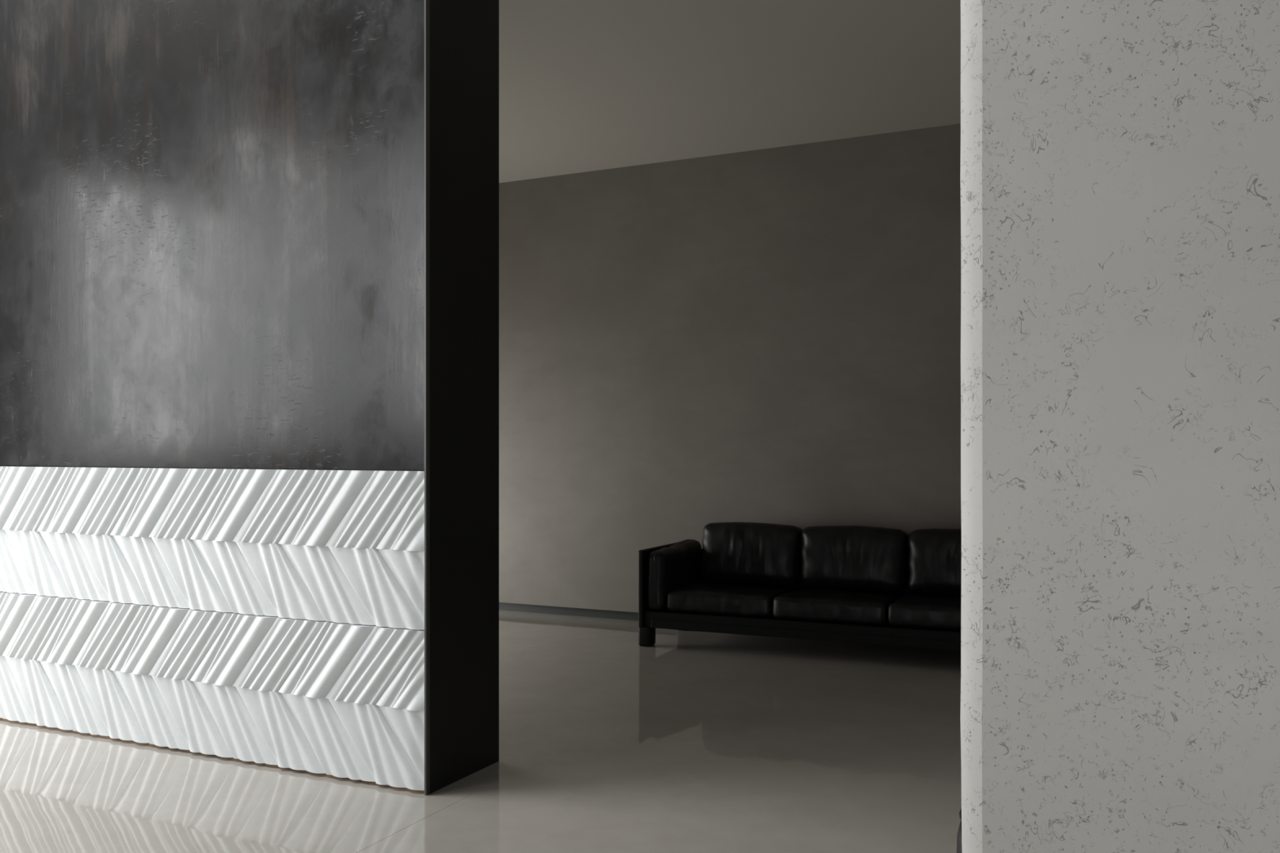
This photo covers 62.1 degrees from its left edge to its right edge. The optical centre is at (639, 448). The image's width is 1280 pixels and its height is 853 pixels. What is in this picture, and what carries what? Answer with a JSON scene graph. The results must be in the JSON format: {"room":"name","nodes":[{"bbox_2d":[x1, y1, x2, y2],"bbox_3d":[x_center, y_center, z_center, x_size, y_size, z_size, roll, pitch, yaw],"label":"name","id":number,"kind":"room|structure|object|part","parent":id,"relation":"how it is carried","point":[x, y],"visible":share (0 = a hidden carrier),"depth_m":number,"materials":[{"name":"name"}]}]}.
{"room":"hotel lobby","nodes":[
{"label":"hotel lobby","id":0,"kind":"room"},
{"bbox_2d":[0,0,498,795],"bbox_3d":[-2.479,-1.470,5.001,3.984,5.500,0.500,0,0,26],"label":"wall","id":1,"kind":"structure","parent":0,"point":[249,249],"depth_m":4.31,"materials":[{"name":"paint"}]},
{"bbox_3d":[-2.580,-2.071,4.807,3.972,4.298,0.007,0,0,26],"label":"plaster panel","id":2,"kind":"part","parent":1,"relation":"part of","materials":[{"name":"grey paint"}]},
{"bbox_3d":[-0.788,-1.471,3.935,0.010,5.498,0.023,0,0,26],"label":"edge trim","id":3,"kind":"part","parent":1,"relation":"part of","materials":[{"name":"grey metal"}]},
{"bbox_2d":[0,609,961,852],"bbox_3d":[-1.119,1.350,1.707,9.900,0.140,12.500,0,0,26],"label":"floor","id":4,"kind":"structure","parent":0,"point":[686,741],"depth_m":4.20,"materials":[{"name":"grey"}]},
{"bbox_2d":[638,521,961,651],"bbox_3d":[1.268,0.886,6.736,2.470,0.788,0.760,0,0,24],"label":"sofa","id":5,"kind":"object","parent":4,"relation":"on","point":[863,584],"visible":0.8,"depth_m":6.70,"materials":[{"name":"black leather"}]},
{"bbox_3d":[0.046,1.217,6.921,0.088,0.126,0.100,0,0,24],"label":"leg","id":6,"kind":"part","parent":5,"relation":"part of","materials":[{"name":"black wood"}]},
{"bbox_3d":[0.156,0.908,7.235,0.032,0.500,0.756,0,0,24],"label":"panel","id":7,"kind":"part","parent":5,"relation":"part of","materials":[{"name":"black wood"}]},
{"bbox_2d":[646,539,702,610],"bbox_3d":[0.238,0.842,7.157,0.179,0.421,0.641,0,0,24],"label":"cushion","id":8,"kind":"object","parent":5,"relation":"on","point":[671,568],"depth_m":6.96,"materials":[{"name":"black leather"}]},
{"bbox_2d":[666,581,795,617],"bbox_3d":[0.604,0.976,7.000,0.703,0.152,0.610,0,0,24],"label":"seat cushion","id":9,"kind":"object","parent":5,"relation":"on","point":[685,599],"depth_m":6.78,"materials":[{"name":"black leather"}]},
{"bbox_2d":[702,521,803,586],"bbox_3d":[0.750,0.701,7.123,0.688,0.411,0.282,0,-9,24],"label":"cushion","id":10,"kind":"object","parent":5,"relation":"on","point":[735,553],"depth_m":7.00,"materials":[{"name":"black leather"}]},
{"bbox_3d":[1.127,1.104,6.420,2.404,0.104,0.032,0,0,24],"label":"rail","id":11,"kind":"part","parent":5,"relation":"part of","materials":[{"name":"black wood"}]},
{"bbox_3d":[1.272,1.087,6.744,2.404,0.057,0.677,0,0,24],"label":"seat","id":12,"kind":"part","parent":5,"relation":"part of","materials":[{"name":"black leather"}]},
{"bbox_3d":[1.416,0.970,7.066,2.404,0.530,0.028,0,0,24],"label":"panel","id":13,"kind":"part","parent":5,"relation":"part of","materials":[{"name":"black leather"}]},
{"bbox_2d":[772,586,903,625],"bbox_3d":[1.254,0.976,6.709,0.705,0.153,0.610,0,0,24],"label":"seat cushion","id":14,"kind":"object","parent":5,"relation":"on","point":[801,606],"depth_m":6.49,"materials":[{"name":"black leather"}]},
{"bbox_2d":[800,525,908,592],"bbox_3d":[1.376,0.702,6.843,0.688,0.412,0.282,0,-9,24],"label":"cushion","id":15,"kind":"object","parent":5,"relation":"on","point":[834,558],"depth_m":6.72,"materials":[{"name":"black leather"}]},
{"bbox_2d":[888,591,960,631],"bbox_3d":[1.904,0.976,6.418,0.704,0.153,0.610,0,0,24],"label":"seat cushion","id":16,"kind":"object","parent":5,"relation":"on","point":[909,611],"depth_m":6.24,"materials":[{"name":"black leather"}]},
{"bbox_2d":[906,528,961,595],"bbox_3d":[2.001,0.701,6.563,0.688,0.412,0.282,0,-9,24],"label":"cushion","id":17,"kind":"object","parent":5,"relation":"on","point":[934,556],"depth_m":6.52,"materials":[{"name":"black leather"}]},
{"bbox_2d":[956,808,961,852],"bbox_3d":[1.092,1.095,2.754,0.526,0.369,0.526,0,0,26],"label":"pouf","id":18,"kind":"object","parent":4,"relation":"on","point":[959,833],"visible":0.02,"depth_m":2.79,"materials":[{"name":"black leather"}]},
{"bbox_2d":[498,0,960,182],"bbox_3d":[0.846,-2.150,5.658,9.800,0.120,3.576,0,0,26],"label":"ceiling","id":19,"kind":"structure","parent":0,"point":[584,86],"depth_m":5.93,"materials":[{"name":"grey paint"}]},
{"bbox_2d":[498,123,961,613],"bbox_3d":[1.580,-0.442,7.178,9.800,3.297,0.200,0,0,26],"label":"wall","id":20,"kind":"structure","parent":0,"point":[772,335],"depth_m":7.56,"materials":[{"name":"grey paint"}]},
{"bbox_2d":[498,602,638,620],"bbox_3d":[1.596,1.244,7.211,9.400,0.073,0.125,0,0,26],"label":"baseboard","id":21,"kind":"structure","parent":20,"relation":"attached to","point":[502,606],"depth_m":8.18,"materials":[{"name":"grey"}]},
{"bbox_2d":[960,0,1279,852],"bbox_3d":[2.271,-1.470,1.546,3.456,5.500,0.360,0,0,26],"label":"wall","id":22,"kind":"structure","parent":0,"point":[1120,159],"depth_m":2.00,"materials":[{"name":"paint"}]}
]}

